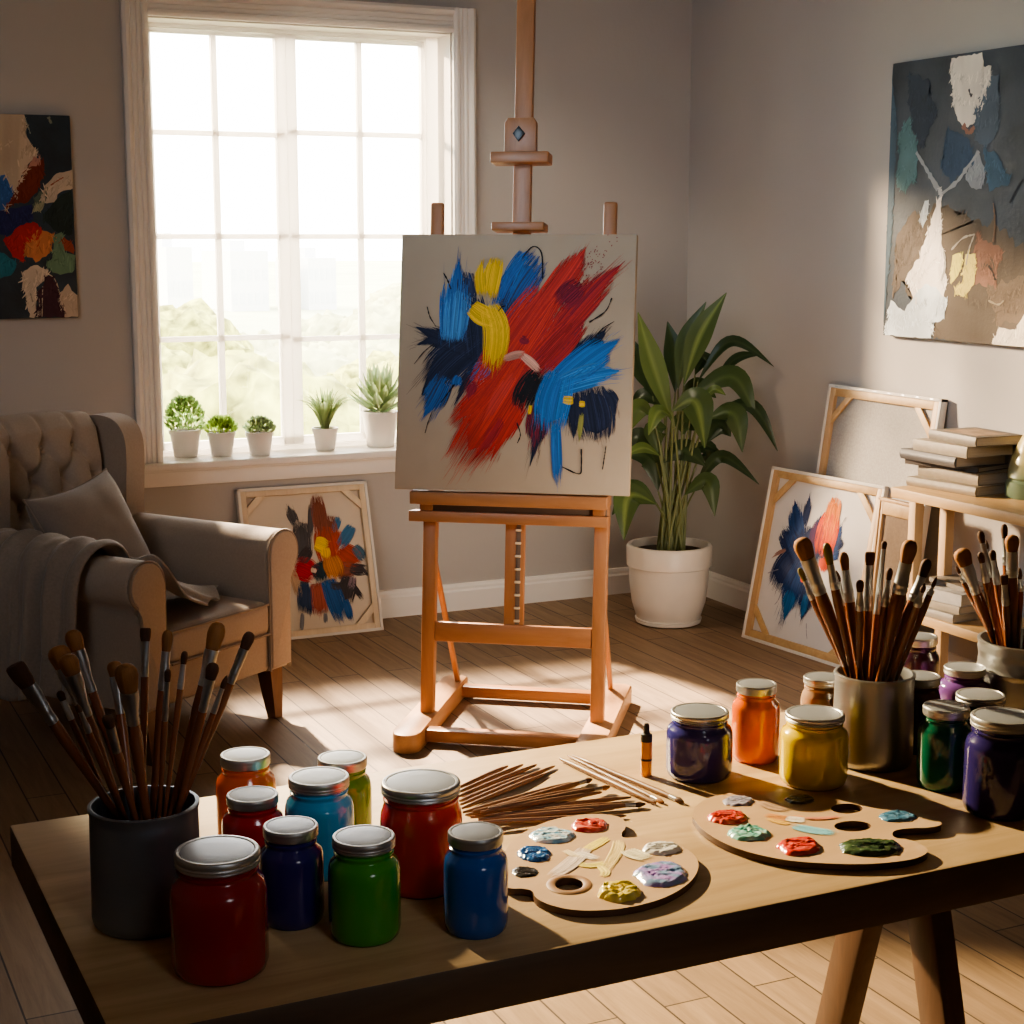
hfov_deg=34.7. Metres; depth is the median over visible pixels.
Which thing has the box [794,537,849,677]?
paintbrush
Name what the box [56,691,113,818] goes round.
paintbrush
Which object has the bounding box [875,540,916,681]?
paintbrush
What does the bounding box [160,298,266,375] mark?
tree
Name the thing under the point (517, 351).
canvas
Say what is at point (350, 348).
tree
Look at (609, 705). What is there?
easel
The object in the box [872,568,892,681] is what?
paintbrush
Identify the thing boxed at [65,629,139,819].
paintbrush
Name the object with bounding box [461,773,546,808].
paintbrush
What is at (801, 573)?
paintbrush
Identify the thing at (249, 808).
paint jar
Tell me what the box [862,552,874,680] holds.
paintbrush
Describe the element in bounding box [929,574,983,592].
book
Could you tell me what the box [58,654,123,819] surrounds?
paintbrush
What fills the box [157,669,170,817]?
paintbrush
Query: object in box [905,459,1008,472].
book
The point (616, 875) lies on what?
palette
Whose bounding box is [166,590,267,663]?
seat cushion
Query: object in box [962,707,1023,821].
paint jar
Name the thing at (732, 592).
baseboard
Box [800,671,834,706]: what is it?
paint jar
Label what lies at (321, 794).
paint jar
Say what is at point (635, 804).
paintbrush
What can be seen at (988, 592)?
paintbrush
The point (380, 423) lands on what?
potted plant
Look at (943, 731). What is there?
paint jar
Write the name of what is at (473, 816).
paintbrush
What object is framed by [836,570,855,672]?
paintbrush
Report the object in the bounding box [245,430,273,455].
pot
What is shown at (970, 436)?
book
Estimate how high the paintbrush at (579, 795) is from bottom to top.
0.015 m
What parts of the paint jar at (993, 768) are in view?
lid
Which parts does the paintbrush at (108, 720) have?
handle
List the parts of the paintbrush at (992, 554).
handle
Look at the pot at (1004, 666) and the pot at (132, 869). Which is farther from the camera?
the pot at (1004, 666)
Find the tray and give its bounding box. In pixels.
[409,490,610,527]
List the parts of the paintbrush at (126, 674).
handle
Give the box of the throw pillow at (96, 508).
[23,468,149,557]
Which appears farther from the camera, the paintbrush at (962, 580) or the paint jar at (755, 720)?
the paintbrush at (962, 580)
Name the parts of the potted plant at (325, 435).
pot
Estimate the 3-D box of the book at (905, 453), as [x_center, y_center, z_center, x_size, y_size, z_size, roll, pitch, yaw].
[1.465,-0.186,5.457,0.222,0.034,0.270,-5,11,-26]
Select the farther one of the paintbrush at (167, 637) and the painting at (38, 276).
the painting at (38, 276)
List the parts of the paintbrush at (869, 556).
handle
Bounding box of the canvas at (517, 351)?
[395,234,637,495]
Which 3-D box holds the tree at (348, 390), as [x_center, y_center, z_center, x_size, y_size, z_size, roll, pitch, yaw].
[-4.855,0.107,40.684,8.596,7.416,6.988,-5,11,-28]
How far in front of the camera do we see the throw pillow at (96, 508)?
5.12 m
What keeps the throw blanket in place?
on the armchair
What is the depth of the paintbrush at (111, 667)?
1.95 m
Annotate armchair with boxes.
[0,410,297,765]
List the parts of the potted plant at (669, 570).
stem, stem, stem, stem, stem, stem, stem, stem, stem, stem, stem, stem, stem, pot, stem, stem, stem, stem, stem, stem, stem, stem, stem, stem, stem, stem, stem, stem, stem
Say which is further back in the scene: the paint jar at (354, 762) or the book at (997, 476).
the book at (997, 476)
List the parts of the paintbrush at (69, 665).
handle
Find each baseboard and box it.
[379,567,630,618]
[706,571,976,662]
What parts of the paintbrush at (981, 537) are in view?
handle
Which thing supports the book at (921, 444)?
on the book at (905, 453)
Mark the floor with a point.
(351, 691)
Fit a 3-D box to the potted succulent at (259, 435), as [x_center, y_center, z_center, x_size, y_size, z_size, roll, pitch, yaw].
[-0.996,-0.304,6.470,0.134,0.157,0.136,-2,10,-12]
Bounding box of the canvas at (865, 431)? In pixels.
[816,384,947,561]
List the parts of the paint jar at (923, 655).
lid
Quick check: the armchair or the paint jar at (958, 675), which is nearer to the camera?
the paint jar at (958, 675)
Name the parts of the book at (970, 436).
panel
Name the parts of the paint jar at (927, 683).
lid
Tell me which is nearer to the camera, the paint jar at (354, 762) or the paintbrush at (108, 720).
the paintbrush at (108, 720)
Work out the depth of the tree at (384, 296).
150.71 m
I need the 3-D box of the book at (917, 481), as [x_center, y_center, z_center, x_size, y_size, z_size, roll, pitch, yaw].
[1.487,-0.092,5.429,0.201,0.030,0.300,-6,11,-32]
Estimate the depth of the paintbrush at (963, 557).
2.69 m
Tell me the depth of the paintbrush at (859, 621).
2.46 m
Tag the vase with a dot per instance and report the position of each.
(1014, 484)
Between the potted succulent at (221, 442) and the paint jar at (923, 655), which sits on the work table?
the paint jar at (923, 655)
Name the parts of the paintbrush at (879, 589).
handle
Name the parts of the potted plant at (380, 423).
pot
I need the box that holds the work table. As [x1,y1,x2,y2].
[10,712,1023,1023]
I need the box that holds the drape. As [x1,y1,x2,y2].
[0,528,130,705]
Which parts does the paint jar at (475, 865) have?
lid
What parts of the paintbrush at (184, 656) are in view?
handle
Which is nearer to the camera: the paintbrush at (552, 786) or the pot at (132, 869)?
the pot at (132, 869)
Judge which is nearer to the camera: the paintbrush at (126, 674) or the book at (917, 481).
the paintbrush at (126, 674)
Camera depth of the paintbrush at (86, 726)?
1.86 m
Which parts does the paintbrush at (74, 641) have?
handle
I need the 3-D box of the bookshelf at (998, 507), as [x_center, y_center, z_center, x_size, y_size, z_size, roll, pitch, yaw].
[1.655,0.354,5.060,0.297,0.727,1.202,-4,11,-25]
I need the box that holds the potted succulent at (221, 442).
[204,414,238,456]
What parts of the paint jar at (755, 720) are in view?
lid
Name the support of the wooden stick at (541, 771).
on the work table
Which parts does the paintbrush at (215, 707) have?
handle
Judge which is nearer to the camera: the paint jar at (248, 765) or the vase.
the paint jar at (248, 765)
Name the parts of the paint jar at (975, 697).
lid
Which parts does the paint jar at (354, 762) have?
lid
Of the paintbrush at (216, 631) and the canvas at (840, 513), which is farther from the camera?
the canvas at (840, 513)
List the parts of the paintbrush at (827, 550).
handle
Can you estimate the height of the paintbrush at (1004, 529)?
0.308 m
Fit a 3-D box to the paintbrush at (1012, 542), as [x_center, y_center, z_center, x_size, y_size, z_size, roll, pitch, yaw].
[0.815,0.189,2.669,0.022,0.313,0.058,9,13,42]
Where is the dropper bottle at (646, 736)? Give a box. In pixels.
[640,723,651,776]
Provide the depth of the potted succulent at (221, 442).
6.41 m
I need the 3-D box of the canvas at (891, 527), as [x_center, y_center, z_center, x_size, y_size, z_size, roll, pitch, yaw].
[1.326,0.283,5.736,0.082,0.647,0.220,-4,11,-25]
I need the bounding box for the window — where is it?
[120,0,476,487]
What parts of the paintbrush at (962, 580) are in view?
handle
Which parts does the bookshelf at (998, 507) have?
post, post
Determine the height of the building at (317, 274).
9.003 m
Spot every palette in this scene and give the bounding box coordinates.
[505,814,697,917]
[692,791,940,870]
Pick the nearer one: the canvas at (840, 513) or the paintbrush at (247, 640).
the paintbrush at (247, 640)
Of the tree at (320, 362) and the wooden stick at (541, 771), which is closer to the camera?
the wooden stick at (541, 771)
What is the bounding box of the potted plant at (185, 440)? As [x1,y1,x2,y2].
[163,394,205,457]
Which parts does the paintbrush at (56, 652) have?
handle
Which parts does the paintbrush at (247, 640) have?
handle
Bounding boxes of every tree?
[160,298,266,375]
[162,348,368,441]
[256,345,354,375]
[264,330,398,359]
[275,299,399,346]
[323,374,396,428]
[327,350,398,400]
[353,283,400,313]
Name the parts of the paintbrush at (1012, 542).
handle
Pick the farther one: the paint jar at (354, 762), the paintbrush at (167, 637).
the paint jar at (354, 762)
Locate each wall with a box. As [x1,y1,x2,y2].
[0,0,691,590]
[683,0,1023,660]
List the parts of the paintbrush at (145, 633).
handle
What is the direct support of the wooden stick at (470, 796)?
on the work table
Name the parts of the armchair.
backrest, arm, arm, leg, arm, seat, leg, arm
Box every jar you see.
[169,835,268,986]
[216,746,275,834]
[222,785,282,848]
[259,816,324,930]
[285,766,353,881]
[317,749,371,824]
[328,825,400,947]
[380,769,461,899]
[443,821,507,939]
[666,702,732,784]
[731,678,779,764]
[779,704,848,791]
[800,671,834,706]
[904,631,939,673]
[912,670,940,754]
[916,699,971,792]
[939,661,990,700]
[955,687,1005,725]
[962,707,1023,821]
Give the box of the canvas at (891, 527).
[869,497,924,659]
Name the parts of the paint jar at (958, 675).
lid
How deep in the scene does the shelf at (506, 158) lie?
5.04 m
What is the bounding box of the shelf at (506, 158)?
[490,151,552,165]
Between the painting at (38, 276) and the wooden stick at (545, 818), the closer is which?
the wooden stick at (545, 818)
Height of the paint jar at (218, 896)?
0.139 m
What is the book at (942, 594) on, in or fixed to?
on the book at (956, 610)
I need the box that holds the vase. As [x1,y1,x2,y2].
[1005,434,1023,499]
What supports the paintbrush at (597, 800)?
on the work table
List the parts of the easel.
post, rail, cross rail, clamp knob, rail, post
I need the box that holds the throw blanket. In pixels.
[0,528,218,705]
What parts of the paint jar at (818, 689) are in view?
lid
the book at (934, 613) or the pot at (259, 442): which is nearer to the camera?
the book at (934, 613)
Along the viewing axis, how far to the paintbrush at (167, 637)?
1.93 m
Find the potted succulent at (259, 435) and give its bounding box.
[242,415,276,455]
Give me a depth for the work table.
2.01 m
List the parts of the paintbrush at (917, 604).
handle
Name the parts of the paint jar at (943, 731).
lid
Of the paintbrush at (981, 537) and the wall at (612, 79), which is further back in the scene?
the wall at (612, 79)
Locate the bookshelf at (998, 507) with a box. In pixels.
[891,486,1023,677]
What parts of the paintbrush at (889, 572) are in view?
handle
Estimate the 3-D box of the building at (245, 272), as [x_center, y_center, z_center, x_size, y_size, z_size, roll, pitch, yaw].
[-40.881,-34.930,241.447,5.574,10.047,16.050,-4,11,-25]
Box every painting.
[0,114,77,318]
[883,44,1023,346]
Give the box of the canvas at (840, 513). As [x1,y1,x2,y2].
[741,466,888,666]
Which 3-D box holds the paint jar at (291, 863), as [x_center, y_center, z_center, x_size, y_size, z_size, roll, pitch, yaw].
[-0.261,0.426,1.938,0.076,0.119,0.076,-2,10,-10]
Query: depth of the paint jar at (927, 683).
2.55 m
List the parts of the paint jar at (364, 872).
lid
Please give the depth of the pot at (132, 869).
1.88 m
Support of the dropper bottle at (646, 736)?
on the work table
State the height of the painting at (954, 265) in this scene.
0.948 m
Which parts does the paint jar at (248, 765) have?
lid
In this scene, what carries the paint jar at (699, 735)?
on the work table
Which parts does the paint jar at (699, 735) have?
lid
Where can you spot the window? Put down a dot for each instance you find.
(446, 135)
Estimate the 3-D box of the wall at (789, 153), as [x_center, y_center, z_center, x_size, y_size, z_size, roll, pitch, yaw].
[2.563,-0.480,3.614,0.200,2.850,7.997,-4,11,-25]
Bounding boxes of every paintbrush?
[6,661,120,819]
[48,645,127,816]
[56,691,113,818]
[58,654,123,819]
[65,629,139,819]
[76,704,128,819]
[102,714,138,819]
[107,661,134,819]
[115,663,150,819]
[140,628,150,819]
[150,630,172,818]
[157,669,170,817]
[163,651,187,816]
[167,622,224,815]
[174,632,253,813]
[175,662,218,813]
[187,675,226,789]
[465,778,592,815]
[475,802,645,816]
[488,785,609,808]
[567,755,663,802]
[572,755,683,802]
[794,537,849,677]
[798,568,845,674]
[823,543,855,678]
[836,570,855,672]
[839,552,863,680]
[855,580,863,679]
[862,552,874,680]
[868,541,886,680]
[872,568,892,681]
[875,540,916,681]
[885,559,931,681]
[888,583,925,681]
[894,576,936,680]
[954,548,995,644]
[956,566,983,624]
[977,531,1004,646]
[977,552,1001,645]
[985,541,990,561]
[989,550,1004,644]
[1000,574,1010,647]
[1001,524,1007,573]
[1005,535,1019,648]
[1017,568,1023,648]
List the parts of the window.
casing, sash, sill, sash, casing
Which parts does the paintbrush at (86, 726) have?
handle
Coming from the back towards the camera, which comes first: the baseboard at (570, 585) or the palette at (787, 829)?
the baseboard at (570, 585)
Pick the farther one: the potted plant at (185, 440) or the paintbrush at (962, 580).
the potted plant at (185, 440)
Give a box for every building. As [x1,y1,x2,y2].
[157,232,193,307]
[201,240,268,311]
[275,247,336,309]
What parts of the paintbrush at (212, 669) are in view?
handle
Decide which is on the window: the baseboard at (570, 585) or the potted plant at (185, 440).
the potted plant at (185, 440)
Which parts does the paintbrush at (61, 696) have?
handle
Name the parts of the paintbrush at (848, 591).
handle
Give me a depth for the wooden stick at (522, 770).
2.43 m
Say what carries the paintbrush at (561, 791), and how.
on the work table
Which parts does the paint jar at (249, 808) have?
lid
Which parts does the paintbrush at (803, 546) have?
handle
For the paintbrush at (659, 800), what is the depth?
2.43 m
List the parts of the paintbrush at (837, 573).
handle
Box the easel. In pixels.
[393,0,631,753]
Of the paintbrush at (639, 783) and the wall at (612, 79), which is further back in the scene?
the wall at (612, 79)
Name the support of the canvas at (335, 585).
on the floor
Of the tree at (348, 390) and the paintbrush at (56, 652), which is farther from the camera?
the tree at (348, 390)
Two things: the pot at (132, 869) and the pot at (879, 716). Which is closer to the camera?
the pot at (132, 869)
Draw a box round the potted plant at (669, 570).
[612,293,777,628]
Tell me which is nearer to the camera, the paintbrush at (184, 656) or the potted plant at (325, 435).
the paintbrush at (184, 656)
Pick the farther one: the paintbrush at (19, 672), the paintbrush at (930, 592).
the paintbrush at (930, 592)
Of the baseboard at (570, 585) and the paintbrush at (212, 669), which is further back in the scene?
the baseboard at (570, 585)
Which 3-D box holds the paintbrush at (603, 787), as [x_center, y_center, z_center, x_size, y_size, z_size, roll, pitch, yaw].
[0.055,0.407,2.333,0.217,0.017,0.009,-7,12,-35]
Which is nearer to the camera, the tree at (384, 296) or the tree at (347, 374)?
the tree at (347, 374)
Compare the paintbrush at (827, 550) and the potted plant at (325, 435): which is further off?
the potted plant at (325, 435)
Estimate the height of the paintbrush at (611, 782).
0.010 m
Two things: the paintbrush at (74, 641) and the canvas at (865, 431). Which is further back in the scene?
the canvas at (865, 431)
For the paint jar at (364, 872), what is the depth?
1.86 m
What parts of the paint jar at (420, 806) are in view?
lid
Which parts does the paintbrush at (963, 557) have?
handle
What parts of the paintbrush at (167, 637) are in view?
handle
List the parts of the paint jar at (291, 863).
lid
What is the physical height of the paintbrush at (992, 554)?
0.277 m
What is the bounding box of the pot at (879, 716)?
[833,665,915,772]
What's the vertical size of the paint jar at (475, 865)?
0.120 m
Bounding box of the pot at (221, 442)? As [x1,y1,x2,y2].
[207,430,235,456]
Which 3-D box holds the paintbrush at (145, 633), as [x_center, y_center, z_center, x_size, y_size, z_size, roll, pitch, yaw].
[-0.444,0.303,1.966,0.014,0.320,0.082,1,10,4]
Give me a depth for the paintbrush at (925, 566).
2.47 m
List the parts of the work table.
leg, leg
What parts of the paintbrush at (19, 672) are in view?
handle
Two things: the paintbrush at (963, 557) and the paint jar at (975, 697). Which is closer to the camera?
the paint jar at (975, 697)
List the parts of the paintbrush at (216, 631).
handle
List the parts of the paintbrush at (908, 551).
handle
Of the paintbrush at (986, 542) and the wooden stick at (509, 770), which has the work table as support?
the wooden stick at (509, 770)
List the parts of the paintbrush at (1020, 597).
handle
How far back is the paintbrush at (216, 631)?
1.94 m
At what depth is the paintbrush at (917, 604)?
2.44 m
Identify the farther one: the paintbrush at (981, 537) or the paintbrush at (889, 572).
the paintbrush at (981, 537)
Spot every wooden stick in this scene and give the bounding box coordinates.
[459,764,536,796]
[459,774,524,801]
[460,764,522,792]
[460,765,554,805]
[461,765,507,787]
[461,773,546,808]
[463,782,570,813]
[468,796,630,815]
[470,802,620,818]
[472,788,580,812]
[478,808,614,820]
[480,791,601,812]
[483,814,625,822]
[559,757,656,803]
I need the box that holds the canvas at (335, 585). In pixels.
[235,481,383,639]
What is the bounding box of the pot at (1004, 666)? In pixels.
[977,628,1023,709]
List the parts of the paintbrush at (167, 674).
handle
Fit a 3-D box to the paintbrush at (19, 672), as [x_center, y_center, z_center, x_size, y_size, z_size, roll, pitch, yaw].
[-0.481,0.318,1.897,0.184,0.316,0.015,-4,10,-21]
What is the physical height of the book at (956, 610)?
0.026 m
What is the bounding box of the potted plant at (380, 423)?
[347,362,397,447]
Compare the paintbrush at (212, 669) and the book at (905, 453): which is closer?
the paintbrush at (212, 669)
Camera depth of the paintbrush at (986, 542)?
2.75 m
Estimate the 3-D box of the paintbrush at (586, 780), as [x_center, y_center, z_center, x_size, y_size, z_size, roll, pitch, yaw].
[0.027,0.408,2.349,0.259,0.015,0.009,-9,13,-43]
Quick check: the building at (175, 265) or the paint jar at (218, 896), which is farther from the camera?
the building at (175, 265)
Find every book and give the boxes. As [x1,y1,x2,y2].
[899,447,1005,467]
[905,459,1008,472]
[906,475,1004,496]
[913,438,1012,458]
[918,465,1007,485]
[922,598,975,614]
[923,583,983,606]
[925,607,978,623]
[928,427,1022,446]
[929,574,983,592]
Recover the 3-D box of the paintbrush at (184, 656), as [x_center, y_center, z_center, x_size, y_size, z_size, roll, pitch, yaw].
[-0.407,0.318,1.948,0.008,0.300,0.069,6,11,34]
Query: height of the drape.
0.502 m
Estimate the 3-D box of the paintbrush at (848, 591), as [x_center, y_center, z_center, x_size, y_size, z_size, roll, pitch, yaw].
[0.528,0.216,2.518,0.062,0.311,0.017,4,10,21]
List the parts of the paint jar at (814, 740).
lid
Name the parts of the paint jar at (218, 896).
lid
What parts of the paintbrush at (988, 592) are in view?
handle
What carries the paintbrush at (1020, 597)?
in the pot at (1004, 666)
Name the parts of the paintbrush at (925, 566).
handle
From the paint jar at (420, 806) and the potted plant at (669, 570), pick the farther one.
the potted plant at (669, 570)
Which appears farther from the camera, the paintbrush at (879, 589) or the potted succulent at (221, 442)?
the potted succulent at (221, 442)
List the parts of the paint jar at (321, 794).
lid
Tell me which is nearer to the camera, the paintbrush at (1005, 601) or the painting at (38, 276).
the paintbrush at (1005, 601)
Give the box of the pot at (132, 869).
[87,785,199,939]
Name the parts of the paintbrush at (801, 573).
handle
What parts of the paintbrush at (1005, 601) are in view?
handle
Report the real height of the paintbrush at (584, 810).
0.011 m
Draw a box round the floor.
[0,593,1023,1023]
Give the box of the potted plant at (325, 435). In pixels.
[300,387,353,450]
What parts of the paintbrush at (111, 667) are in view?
handle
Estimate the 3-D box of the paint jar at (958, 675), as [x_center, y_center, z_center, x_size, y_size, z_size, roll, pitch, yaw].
[0.736,0.305,2.674,0.085,0.112,0.085,5,11,27]
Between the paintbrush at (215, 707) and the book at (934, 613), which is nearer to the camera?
the paintbrush at (215, 707)
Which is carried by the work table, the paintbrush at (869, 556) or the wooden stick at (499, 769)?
the wooden stick at (499, 769)
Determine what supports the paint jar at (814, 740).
on the work table
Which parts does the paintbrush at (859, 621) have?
handle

